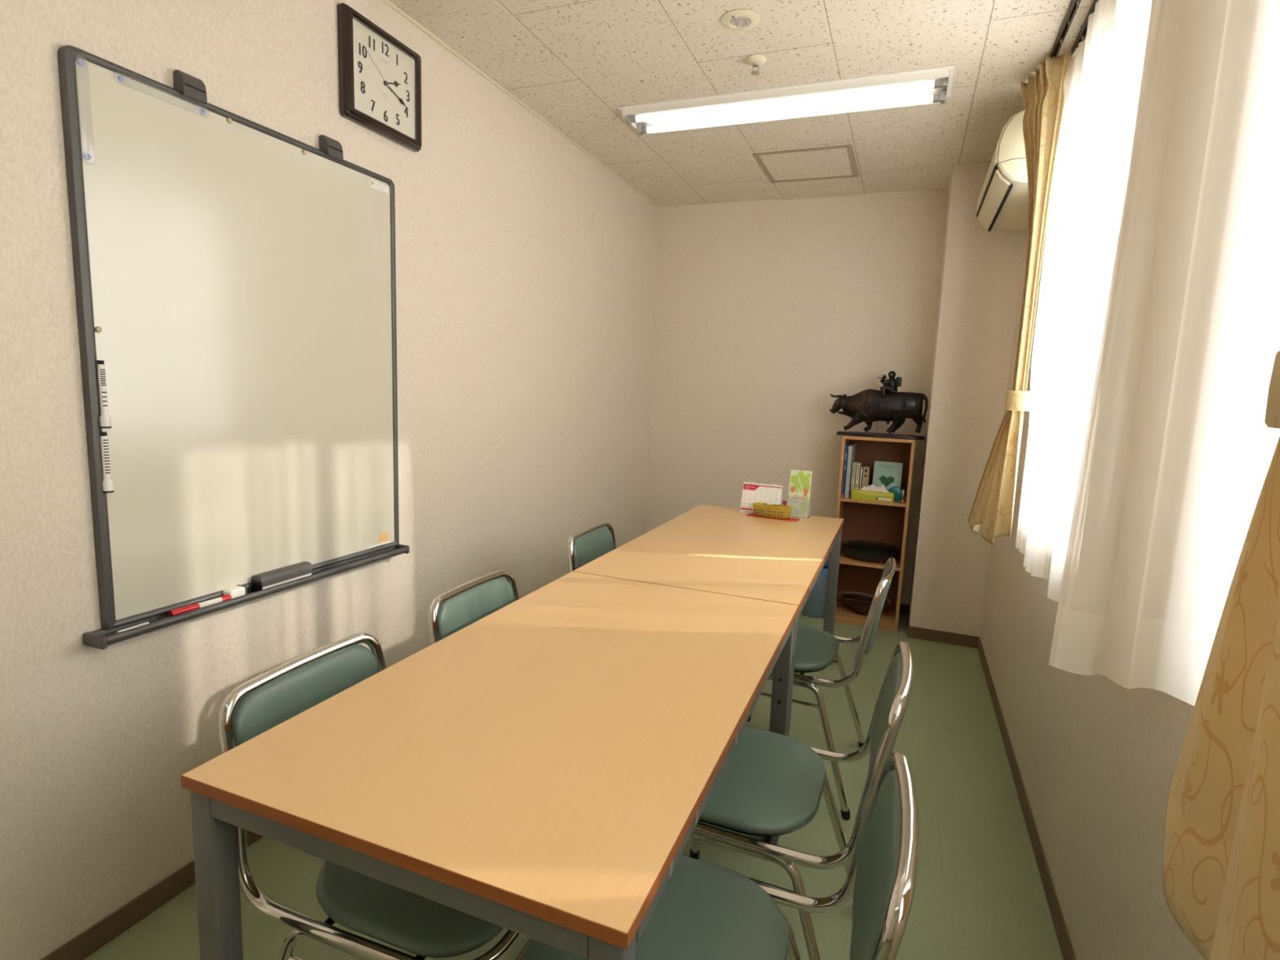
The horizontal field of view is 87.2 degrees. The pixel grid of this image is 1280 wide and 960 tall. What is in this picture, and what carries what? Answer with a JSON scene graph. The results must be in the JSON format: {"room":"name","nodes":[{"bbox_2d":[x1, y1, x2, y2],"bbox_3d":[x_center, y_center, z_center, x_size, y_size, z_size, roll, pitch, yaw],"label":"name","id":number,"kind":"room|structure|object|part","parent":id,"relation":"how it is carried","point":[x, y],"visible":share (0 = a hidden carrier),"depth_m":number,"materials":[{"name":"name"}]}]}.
{"room":"meeting room","nodes":[
{"label":"meeting room","id":0,"kind":"room"},
{"bbox_2d":[0,0,657,959],"bbox_3d":[-1.022,-0.210,1.791,0.100,2.396,5.893,5,9,21],"label":"wall","id":1,"kind":"structure","parent":0,"point":[526,267],"depth_m":1.77,"materials":[{"name":"paint"}]},
{"bbox_2d":[40,830,262,959],"bbox_3d":[-1.017,0.950,1.933,0.006,0.062,5.693,5,9,21],"label":"baseboard","id":2,"kind":"structure","parent":1,"relation":"attached to","point":[111,926],"depth_m":1.54,"materials":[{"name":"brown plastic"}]},
{"bbox_2d":[57,44,409,649],"bbox_3d":[-0.943,-0.312,1.741,0.063,1.229,0.932,5,9,21],"label":"whiteboard","id":3,"kind":"object","parent":1,"relation":"attached to","point":[238,282],"visible":0.98,"depth_m":1.62,"materials":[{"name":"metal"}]},
{"bbox_2d":[77,59,94,164],"bbox_3d":[-1.085,-0.723,1.314,0.006,0.198,0.021,5,9,21],"label":"bar","id":4,"kind":"object","parent":3,"relation":"attached to","point":[80,62],"visible":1,"depth_m":1.31,"materials":[{"name":"clear plastic"}]},
{"bbox_2d":[94,326,102,332],"bbox_3d":[-1.102,-0.306,1.369,0.005,0.012,0.012,5,9,21],"label":"magnet","id":5,"kind":"object","parent":3,"relation":"attached to","point":[98,329],"visible":1,"depth_m":1.37},
{"bbox_2d":[97,360,111,428],"bbox_3d":[-1.102,-0.176,1.381,0.019,0.138,0.019,5,9,21],"label":"marker","id":6,"kind":"object","parent":3,"relation":"attached to","point":[104,419],"visible":1,"depth_m":1.38,"materials":[{"name":"white plastic"}]},
{"bbox_2d":[100,431,114,493],"bbox_3d":[-1.109,-0.037,1.397,0.019,0.126,0.019,5,9,21],"label":"marker","id":7,"kind":"object","parent":3,"relation":"attached to","point":[107,483],"visible":1,"depth_m":1.39,"materials":[{"name":"white plastic"}]},
{"bbox_2d":[116,614,171,632],"bbox_3d":[-1.095,0.320,1.487,0.010,0.010,0.113,5,8,18],"label":"marker","id":8,"kind":"object","parent":3,"relation":"on","point":[168,615],"visible":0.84,"depth_m":1.49,"materials":[{"name":"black plastic"}]},
{"bbox_2d":[116,71,205,114],"bbox_3d":[-1.023,-0.827,1.448,0.006,0.021,0.198,5,9,21],"label":"bar","id":9,"kind":"object","parent":3,"relation":"attached to","point":[121,78],"visible":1,"depth_m":1.40,"materials":[{"name":"clear plastic"}]},
{"bbox_2d":[168,594,231,616],"bbox_3d":[-1.046,0.299,1.605,0.018,0.018,0.142,6,9,23],"label":"marker","id":10,"kind":"object","parent":3,"relation":"on","point":[193,606],"visible":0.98,"depth_m":1.59,"materials":[{"name":"red plastic"}]},
{"bbox_2d":[226,117,232,123],"bbox_3d":[-0.968,-0.848,1.587,0.005,0.012,0.012,5,9,21],"label":"magnet","id":11,"kind":"object","parent":3,"relation":"attached to","point":[228,119],"visible":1,"depth_m":1.58},
{"bbox_2d":[222,584,247,598],"bbox_3d":[-1.019,0.284,1.691,0.030,0.027,0.049,4,8,14],"label":"eraser","id":12,"kind":"object","parent":3,"relation":"on","point":[238,590],"visible":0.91,"depth_m":1.68,"materials":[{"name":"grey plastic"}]},
{"bbox_2d":[89,546,406,645],"bbox_3d":[-0.967,0.282,1.824,0.060,0.023,0.903,5,9,21],"label":"tray","id":13,"kind":"object","parent":3,"relation":"on","point":[107,635],"depth_m":1.64,"materials":[{"name":"grey metal"}]},
{"bbox_2d":[250,561,312,591],"bbox_3d":[-0.965,0.260,1.816,0.037,0.043,0.163,5,9,21],"label":"eraser","id":14,"kind":"object","parent":3,"relation":"on","point":[272,578],"visible":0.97,"depth_m":1.79,"materials":[{"name":"grey plastic"}]},
{"bbox_2d":[337,3,422,151],"bbox_3d":[-0.768,-1.193,2.022,0.035,0.294,0.320,5,9,21],"label":"wall clock","id":15,"kind":"object","parent":1,"relation":"attached to","point":[380,77],"visible":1,"depth_m":2.00,"materials":[{"name":"brown paint"}]},
{"bbox_2d":[381,0,659,208],"bbox_3d":[-0.925,-1.386,1.606,0.012,0.010,5.693,5,9,21],"label":"trim","id":16,"kind":"structure","parent":1,"relation":"attached to","point":[388,2],"depth_m":2.56,"materials":[{"name":"beige plastic"}]},
{"bbox_2d":[83,613,1062,959],"bbox_3d":[-0.064,1.108,1.574,2.262,0.080,5.893,5,9,21],"label":"floor","id":17,"kind":"structure","parent":0,"point":[979,894],"depth_m":1.89,"materials":[{"name":"green plastic"}]},
{"bbox_2d":[217,632,521,959],"bbox_3d":[-0.417,0.726,1.252,0.547,0.739,0.478,5,8,20],"label":"chair","id":18,"kind":"object","parent":17,"relation":"on","point":[398,917],"visible":0.48,"depth_m":1.10,"materials":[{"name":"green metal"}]},
{"bbox_3d":[-0.628,0.478,1.300,0.064,0.245,0.336,5,8,20],"label":"backrest","id":19,"kind":"part","parent":18,"relation":"part of","materials":[{"name":"green plastic"}]},
{"bbox_3d":[-0.559,0.912,1.117,0.299,0.380,0.041,4,8,12],"label":"leg","id":20,"kind":"part","parent":18,"relation":"part of","materials":[{"name":"silver metal"}]},
{"bbox_3d":[-0.351,0.675,1.221,0.370,0.028,0.392,5,8,20],"label":"seat","id":21,"kind":"part","parent":18,"relation":"part of","materials":[{"name":"green plastic"}]},
{"bbox_2d":[428,569,519,644],"bbox_3d":[-0.228,0.661,1.766,0.547,0.739,0.478,5,9,21],"label":"chair","id":22,"kind":"object","parent":17,"relation":"on","point":[467,603],"visible":0.19,"depth_m":1.78,"materials":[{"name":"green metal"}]},
{"bbox_3d":[-0.437,0.413,1.818,0.064,0.245,0.336,5,9,21],"label":"backrest","id":23,"kind":"part","parent":22,"relation":"part of","materials":[{"name":"green plastic"}]},
{"bbox_2d":[180,571,799,959],"bbox_3d":[-0.125,0.729,1.448,0.694,0.700,1.216,5,9,21],"label":"meeting table","id":24,"kind":"object","parent":17,"relation":"on","point":[543,769],"visible":0.95,"depth_m":1.02,"materials":[{"name":"brown wood"}]},
{"bbox_3d":[-0.635,0.772,1.026,0.045,0.669,0.040,5,9,21],"label":"leg","id":25,"kind":"part","parent":24,"relation":"part of","materials":[{"name":"grey metal"}]},
{"bbox_3d":[-0.043,0.826,0.797,0.045,0.669,0.040,5,9,21],"label":"leg","id":26,"kind":"part","parent":24,"relation":"part of","materials":[{"name":"grey metal"}]},
{"bbox_3d":[0.385,0.693,1.871,0.045,0.669,0.040,5,9,21],"label":"leg","id":27,"kind":"part","parent":24,"relation":"part of","materials":[{"name":"grey metal"}]},
{"bbox_2d":[567,520,617,572],"bbox_3d":[0.031,0.567,2.512,0.547,0.739,0.478,5,9,21],"label":"chair","id":28,"kind":"object","parent":17,"relation":"on","point":[587,544],"visible":0.16,"depth_m":2.53,"materials":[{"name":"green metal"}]},
{"bbox_3d":[-0.178,0.319,2.565,0.064,0.245,0.336,5,9,21],"label":"backrest","id":29,"kind":"part","parent":28,"relation":"part of","materials":[{"name":"green leather"}]},
{"bbox_2d":[573,504,844,736],"bbox_3d":[0.357,0.578,2.660,0.694,0.700,1.404,5,9,21],"label":"meeting table","id":30,"kind":"object","parent":17,"relation":"on","point":[712,548],"visible":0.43,"depth_m":2.38,"materials":[{"name":"brown wood"}]},
{"bbox_2d":[739,481,782,513],"bbox_3d":[0.576,0.086,3.178,0.186,0.148,0.072,6,9,25],"label":"desk calendar","id":31,"kind":"object","parent":30,"relation":"on","point":[752,492],"visible":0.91,"depth_m":3.17,"materials":[{"name":"white paper"}]},
{"bbox_2d":[746,512,799,521],"bbox_3d":[0.610,0.172,3.093,0.233,0.004,0.064,6,9,26],"label":"mat","id":32,"kind":"object","parent":30,"relation":"on","point":[791,519],"visible":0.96,"depth_m":3.07,"materials":[{"name":"red fabric"}]},
{"bbox_2d":[752,502,792,519],"bbox_3d":[0.607,0.141,3.088,0.183,0.058,0.075,6,9,26],"label":"basket","id":33,"kind":"object","parent":32,"relation":"on","point":[763,509],"visible":1,"depth_m":3.06,"materials":[{"name":"plastic"}]},
{"bbox_2d":[782,500,786,506],"bbox_3d":[0.669,0.128,3.216,0.060,0.062,0.009,6,9,24],"label":"note card","id":34,"kind":"object","parent":30,"relation":"on","point":[784,502],"visible":0.18,"depth_m":3.21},
{"bbox_3d":[0.405,0.686,1.922,0.045,0.669,0.040,5,9,21],"label":"leg","id":35,"kind":"part","parent":30,"relation":"part of","materials":[{"name":"grey metal"}]},
{"bbox_2d":[786,469,812,518],"bbox_3d":[0.746,0.063,3.141,0.104,0.216,0.069,6,9,27],"label":"leaflet","id":36,"kind":"object","parent":30,"relation":"on","point":[800,482],"visible":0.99,"depth_m":3.13,"materials":[{"name":"multicoloured"}]},
{"bbox_3d":[0.902,0.531,3.170,0.045,0.669,0.040,5,9,21],"label":"leg","id":37,"kind":"part","parent":30,"relation":"part of","materials":[{"name":"grey metal"}]},
{"bbox_2d":[515,751,918,959],"bbox_3d":[0.096,0.777,1.025,0.547,0.739,0.478,5,8,20],"label":"chair","id":38,"kind":"object","parent":17,"relation":"on","point":[704,910],"visible":0.66,"depth_m":1.03,"materials":[{"name":"green leather"}]},
{"bbox_3d":[0.034,0.715,1.040,0.370,0.028,0.392,5,8,20],"label":"seat","id":39,"kind":"part","parent":38,"relation":"part of","materials":[{"name":"green leather"}]},
{"bbox_3d":[0.225,0.929,1.206,0.299,0.380,0.041,4,8,12],"label":"leg","id":40,"kind":"part","parent":38,"relation":"part of","materials":[{"name":"silver metal"}]},
{"bbox_3d":[0.324,0.568,0.913,0.064,0.245,0.336,5,8,20],"label":"backrest","id":41,"kind":"part","parent":38,"relation":"part of","materials":[{"name":"green plastic"}]},
{"bbox_2d":[689,640,913,959],"bbox_3d":[0.284,0.717,1.503,0.547,0.739,0.478,5,9,22],"label":"chair","id":42,"kind":"object","parent":17,"relation":"on","point":[771,784],"visible":0.57,"depth_m":1.38,"materials":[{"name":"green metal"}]},
{"bbox_3d":[0.206,0.850,1.763,0.166,0.378,0.047,8,10,37],"label":"leg","id":43,"kind":"part","parent":42,"relation":"part of","materials":[{"name":"silver metal"}]},
{"bbox_3d":[0.058,0.894,1.407,0.166,0.378,0.047,3,8,7],"label":"leg","id":44,"kind":"part","parent":42,"relation":"part of","materials":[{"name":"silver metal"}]},
{"bbox_3d":[0.223,0.655,1.521,0.370,0.028,0.392,5,9,22],"label":"seat","id":45,"kind":"part","parent":42,"relation":"part of","materials":[{"name":"green leather"}]},
{"bbox_3d":[0.269,0.915,1.319,0.299,0.380,0.041,7,9,30],"label":"leg","id":46,"kind":"part","parent":42,"relation":"part of","materials":[{"name":"silver metal"}]},
{"bbox_3d":[0.419,0.870,1.680,0.299,0.380,0.041,4,8,14],"label":"leg","id":47,"kind":"part","parent":42,"relation":"part of","materials":[{"name":"silver metal"}]},
{"bbox_3d":[0.509,0.509,1.383,0.064,0.245,0.336,5,9,22],"label":"backrest","id":48,"kind":"part","parent":42,"relation":"part of","materials":[{"name":"green leather"}]},
{"bbox_2d":[800,560,828,617],"bbox_3d":[1.025,0.631,3.918,0.226,0.298,0.226,5,9,21],"label":"waste bin","id":49,"kind":"object","parent":17,"relation":"on","point":[815,606],"visible":0.34,"depth_m":3.83,"materials":[{"name":"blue plastic"}]},
{"bbox_2d":[746,557,895,820],"bbox_3d":[0.543,0.618,2.284,0.547,0.739,0.478,6,9,24],"label":"chair","id":50,"kind":"object","parent":17,"relation":"on","point":[816,649],"visible":0.65,"depth_m":2.09,"materials":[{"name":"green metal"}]},
{"bbox_3d":[0.521,0.815,2.101,0.299,0.380,0.041,7,9,32],"label":"leg","id":51,"kind":"part","parent":50,"relation":"part of","materials":[{"name":"silver metal"}]},
{"bbox_3d":[0.483,0.556,2.304,0.370,0.028,0.392,6,9,24],"label":"seat","id":52,"kind":"part","parent":50,"relation":"part of","materials":[{"name":"green leather"}]},
{"bbox_3d":[0.550,0.425,2.257,0.547,0.350,0.422,6,9,24],"label":"frame","id":53,"kind":"part","parent":50,"relation":"part of","materials":[{"name":"silver metal"}]},
{"bbox_3d":[0.683,0.772,2.456,0.299,0.380,0.041,4,8,16],"label":"leg","id":54,"kind":"part","parent":50,"relation":"part of","materials":[{"name":"silver metal"}]},
{"bbox_3d":[0.765,0.411,2.157,0.064,0.245,0.336,6,9,24],"label":"backrest","id":55,"kind":"part","parent":50,"relation":"part of","materials":[{"name":"green leather"}]},
{"bbox_2d":[834,435,915,632],"bbox_3d":[1.306,0.279,3.797,0.368,1.050,0.295,5,9,21],"label":"bookshelf","id":56,"kind":"object","parent":17,"relation":"on","point":[886,522],"visible":0.53,"depth_m":3.89,"materials":[{"name":"brown wood"}]},
{"bbox_3d":[1.142,0.272,3.862,0.016,1.034,0.295,5,9,21],"label":"panel","id":57,"kind":"part","parent":56,"relation":"part of","materials":[{"name":"brown wood"}]},
{"bbox_2d":[841,442,851,497],"bbox_3d":[1.165,-0.059,3.797,0.014,0.292,0.212,5,9,21],"label":"book","id":58,"kind":"object","parent":56,"relation":"on","point":[848,443],"visible":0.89,"depth_m":3.70,"materials":[{"name":"blue paper"}]},
{"bbox_2d":[844,443,855,497],"bbox_3d":[1.187,-0.056,3.798,0.023,0.288,0.234,5,9,21],"label":"ring binder","id":59,"kind":"object","parent":56,"relation":"on","point":[851,447],"visible":0.89,"depth_m":3.70,"materials":[{"name":"grey plastic"}]},
{"bbox_2d":[849,461,857,497],"bbox_3d":[1.205,-0.005,3.790,0.020,0.190,0.128,5,9,21],"label":"paperback","id":60,"kind":"object","parent":56,"relation":"on","point":[854,464],"visible":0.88,"depth_m":3.73,"materials":[{"name":"white paper"}]},
{"bbox_2d":[854,461,862,488],"bbox_3d":[1.225,-0.003,3.782,0.020,0.190,0.128,5,9,21],"label":"paperback","id":61,"kind":"object","parent":56,"relation":"on","point":[859,464],"visible":0.84,"depth_m":3.72,"materials":[{"name":"white paper"}]},
{"bbox_2d":[858,466,863,488],"bbox_3d":[1.243,0.010,3.781,0.010,0.166,0.120,5,9,21],"label":"paperback","id":62,"kind":"object","parent":56,"relation":"on","point":[861,468],"visible":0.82,"depth_m":3.72,"materials":[{"name":"white paper"}]},
{"bbox_2d":[838,591,891,615],"bbox_3d":[1.281,0.702,3.850,0.289,0.120,0.210,5,9,21],"label":"wooden bowl","id":63,"kind":"object","parent":56,"relation":"on","point":[860,602],"visible":0.74,"depth_m":3.83,"materials":[{"name":"brown paint"}]},
{"bbox_3d":[1.282,0.668,3.845,0.289,0.051,0.017,5,9,21],"label":"handle","id":64,"kind":"part","parent":63,"relation":"part of","materials":[{"name":"brown wood"}]},
{"bbox_2d":[861,466,871,488],"bbox_3d":[1.265,0.010,3.770,0.034,0.170,0.124,5,9,21],"label":"hardcover book","id":65,"kind":"object","parent":56,"relation":"on","point":[866,469],"visible":0.72,"depth_m":3.71,"materials":[{"name":"white paper"}]},
{"bbox_2d":[840,539,901,562],"bbox_3d":[1.300,0.397,3.802,0.324,0.099,0.242,5,9,21],"label":"bowl","id":66,"kind":"object","parent":56,"relation":"on","point":[872,551],"visible":0.94,"depth_m":3.72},
{"bbox_3d":[1.301,0.364,3.797,0.314,0.033,0.234,5,9,21],"label":"lid","id":67,"kind":"part","parent":66,"relation":"part of","materials":[{"name":"black paint"}]},
{"bbox_2d":[851,484,894,502],"bbox_3d":[1.275,0.065,3.679,0.216,0.088,0.085,6,9,23],"label":"tissue box","id":68,"kind":"object","parent":56,"relation":"on","point":[872,492],"visible":1,"depth_m":3.65,"materials":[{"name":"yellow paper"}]},
{"bbox_2d":[854,490,893,500],"bbox_3d":[1.258,0.086,3.643,0.212,0.039,0.001,6,9,23],"label":"print","id":69,"kind":"object","parent":68,"relation":"attached to","point":[864,492],"depth_m":3.63},
{"bbox_2d":[829,370,928,439],"bbox_3d":[1.300,-0.415,3.666,0.516,0.359,0.131,5,9,21],"label":"statue","id":70,"kind":"object","parent":56,"relation":"on","point":[869,406],"visible":1,"depth_m":3.62,"materials":[{"name":"brown metal"}]},
{"bbox_3d":[1.325,-0.233,3.726,0.368,0.016,0.295,5,9,21],"label":"panel","id":71,"kind":"part","parent":56,"relation":"part of","materials":[{"name":"brown wood"}]},
{"bbox_2d":[872,461,902,500],"bbox_3d":[1.371,0.003,3.736,0.148,0.205,0.048,6,9,24],"label":"picture book","id":72,"kind":"object","parent":56,"relation":"on","point":[887,474],"visible":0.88,"depth_m":3.73,"materials":[{"name":"teal paper"}]},
{"bbox_2d":[879,465,894,487],"bbox_3d":[1.367,-0.018,3.730,0.083,0.121,0.019,6,9,24],"label":"print","id":73,"kind":"object","parent":72,"relation":"attached to","point":[886,473],"depth_m":3.73,"materials":[{"name":"green paper"}]},
{"bbox_2d":[888,486,902,501],"bbox_3d":[1.389,0.075,3.665,0.080,0.080,0.022,5,9,21],"label":"ornament","id":74,"kind":"object","parent":56,"relation":"on","point":[897,491],"visible":0.77,"depth_m":3.65,"materials":[{"name":"ceramic"}]},
{"bbox_2d":[900,489,905,502],"bbox_3d":[1.423,0.085,3.640,0.020,0.070,0.020,10,11,43],"label":"glass ornament","id":75,"kind":"object","parent":56,"relation":"on","point":[903,491],"visible":1,"depth_m":3.63,"materials":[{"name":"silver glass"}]},
{"bbox_3d":[1.469,0.302,3.735,0.016,1.034,0.295,5,9,21],"label":"panel","id":76,"kind":"part","parent":56,"relation":"part of","materials":[{"name":"brown wood"}]},
{"bbox_2d":[389,0,1093,206],"bbox_3d":[0.029,-1.343,1.232,2.262,0.080,5.893,5,9,21],"label":"ceiling","id":77,"kind":"structure","parent":0,"point":[573,63],"depth_m":2.36,"materials":[{"name":"white tile"}]},
{"bbox_2d":[720,8,759,31],"bbox_3d":[0.306,-1.398,2.055,0.120,0.015,0.120,5,9,21],"label":"recessed light","id":78,"kind":"object","parent":77,"relation":"in","point":[740,20],"visible":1,"depth_m":2.05,"materials":[{"name":"beige plastic"}]},
{"bbox_2d":[745,53,766,75],"bbox_3d":[0.395,-1.414,2.300,0.073,0.045,0.073,5,9,21],"label":"sprinkler head","id":79,"kind":"object","parent":77,"relation":"attached to","point":[755,60],"visible":1,"depth_m":2.29},
{"bbox_2d":[617,65,955,135],"bbox_3d":[0.534,-1.454,2.624,1.248,0.046,0.250,5,9,21],"label":"fluorescent light","id":80,"kind":"object","parent":77,"relation":"attached to","point":[930,86],"visible":1,"depth_m":2.57,"materials":[{"name":"white paint"}]},
{"bbox_2d":[626,114,636,124],"bbox_3d":[-0.033,-1.496,2.778,0.042,0.043,0.034,5,9,21],"label":"socket","id":81,"kind":"object","parent":80,"relation":"attached to","point":[632,118],"depth_m":2.77,"materials":[{"name":"metal"}]},
{"bbox_2d":[636,122,647,135],"bbox_3d":[0.013,-1.510,2.892,0.042,0.043,0.034,5,9,21],"label":"socket","id":82,"kind":"object","parent":80,"relation":"attached to","point":[642,127],"depth_m":2.88,"materials":[{"name":"metal"}]},
{"bbox_2d":[933,88,946,103],"bbox_3d":[1.100,-1.410,2.472,0.042,0.043,0.034,5,9,21],"label":"socket","id":83,"kind":"object","parent":80,"relation":"attached to","point":[939,95],"depth_m":2.46,"materials":[{"name":"metal"}]},
{"bbox_2d":[933,76,947,89],"bbox_3d":[1.054,-1.396,2.357,0.042,0.043,0.034,5,9,21],"label":"socket","id":84,"kind":"object","parent":80,"relation":"attached to","point":[941,82],"depth_m":2.35,"materials":[{"name":"metal"}]},
{"bbox_2d":[752,144,858,182],"bbox_3d":[0.834,-1.563,3.347,0.456,0.006,0.468,5,9,21],"label":"access hatch","id":85,"kind":"object","parent":77,"relation":"attached to","point":[824,162],"visible":1,"depth_m":3.32,"materials":[{"name":"metal"}]},
{"bbox_2d":[1048,0,1081,59],"bbox_3d":[0.897,-1.232,1.072,0.018,0.029,2.810,5,9,21],"label":"rail","id":86,"kind":"object","parent":77,"relation":"attached to","point":[1074,5],"visible":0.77,"depth_m":2.01,"materials":[{"name":"metal"}]},
{"bbox_2d":[968,49,1072,546],"bbox_3d":[1.351,-0.585,2.480,0.092,1.634,0.503,3,8,7],"label":"drape","id":87,"kind":"object","parent":86,"relation":"hanging from","point":[1043,96],"visible":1,"depth_m":2.30,"materials":[{"name":"fabric"}]},
{"bbox_2d":[1048,0,1279,706],"bbox_3d":[0.637,-0.366,0.585,0.097,1.584,1.467,5,8,20],"label":"sheer curtain","id":88,"kind":"object","parent":86,"relation":"hanging from","point":[1179,449],"visible":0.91,"depth_m":0.99,"materials":[{"name":"white fabric"}]},
{"bbox_2d":[1162,350,1279,959],"bbox_3d":[0.503,-0.279,0.323,0.082,1.707,0.810,5,9,21],"label":"drape","id":89,"kind":"object","parent":86,"relation":"hanging from","point":[1221,850],"visible":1,"depth_m":0.63,"materials":[{"name":"fabric"}]},
{"bbox_2d":[1071,0,1098,56],"bbox_3d":[0.914,-1.216,0.959,0.018,0.029,2.610,5,9,21],"label":"rail","id":90,"kind":"object","parent":77,"relation":"attached to","point":[1082,35],"visible":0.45,"depth_m":2.03,"materials":[{"name":"metal"}]},
{"bbox_2d":[1015,0,1158,602],"bbox_3d":[1.158,-0.502,1.767,0.050,1.603,1.206,5,8,21],"label":"sheer curtain","id":91,"kind":"object","parent":90,"relation":"hanging from","point":[1105,76],"visible":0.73,"depth_m":1.83,"materials":[{"name":"white fabric"}]},
{"bbox_2d":[645,189,949,604],"bbox_3d":[1.024,-0.452,4.085,2.012,2.396,0.100,5,9,21],"label":"wall","id":92,"kind":"structure","parent":0,"point":[764,312],"depth_m":4.05,"materials":[{"name":"paint"}]},
{"bbox_2d":[659,187,949,208],"bbox_3d":[0.897,-1.642,3.928,1.662,0.007,0.009,5,9,21],"label":"trim","id":93,"kind":"structure","parent":92,"relation":"attached to","point":[948,188],"depth_m":3.89,"materials":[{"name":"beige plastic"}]},
{"bbox_2d":[898,604,909,614],"bbox_3d":[0.806,0.695,4.257,1.668,0.062,0.006,5,9,21],"label":"baseboard","id":94,"kind":"structure","parent":92,"relation":"attached to","point":[903,607],"depth_m":3.96,"materials":[{"name":"brown plastic"}]},
{"bbox_2d":[909,162,1025,636],"bbox_3d":[1.711,-0.352,3.558,0.338,2.396,0.391,5,9,21],"label":"wall","id":95,"kind":"structure","parent":0,"point":[980,270],"depth_m":3.38,"materials":[{"name":"paint"}]},
{"bbox_2d":[906,605,909,634],"bbox_3d":[1.506,0.788,3.778,0.006,0.062,0.385,5,9,21],"label":"baseboard","id":96,"kind":"structure","parent":95,"relation":"attached to","point":[908,614],"depth_m":3.76,"materials":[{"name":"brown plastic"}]},
{"bbox_2d":[906,626,978,648],"bbox_3d":[1.589,0.825,3.538,0.338,0.062,0.006,5,9,21],"label":"baseboard","id":97,"kind":"structure","parent":95,"relation":"attached to","point":[965,640],"depth_m":3.53,"materials":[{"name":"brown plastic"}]},
{"bbox_2d":[979,202,1204,959],"bbox_3d":[0.964,-0.027,1.023,0.150,2.396,5.893,5,9,21],"label":"wall","id":98,"kind":"structure","parent":0,"point":[1097,757],"depth_m":1.51,"materials":[{"name":"paint"}]},
{"bbox_2d":[975,109,1051,231],"bbox_3d":[1.537,-1.249,2.742,0.228,0.286,0.772,5,9,21],"label":"air conditioner","id":99,"kind":"object","parent":98,"relation":"attached to","point":[1002,202],"visible":0.58,"depth_m":2.55,"materials":[{"name":"beige plastic"}]},
{"bbox_3d":[1.452,-1.272,2.775,0.042,0.156,0.760,5,9,21],"label":"panel","id":100,"kind":"part","parent":99,"relation":"part of","materials":[{"name":"beige plastic"}]},
{"bbox_2d":[977,636,1075,959],"bbox_3d":[0.776,1.143,1.032,0.006,0.062,5.302,5,9,21],"label":"baseboard","id":101,"kind":"structure","parent":98,"relation":"attached to","point":[1062,935],"depth_m":1.96,"materials":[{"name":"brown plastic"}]}
]}

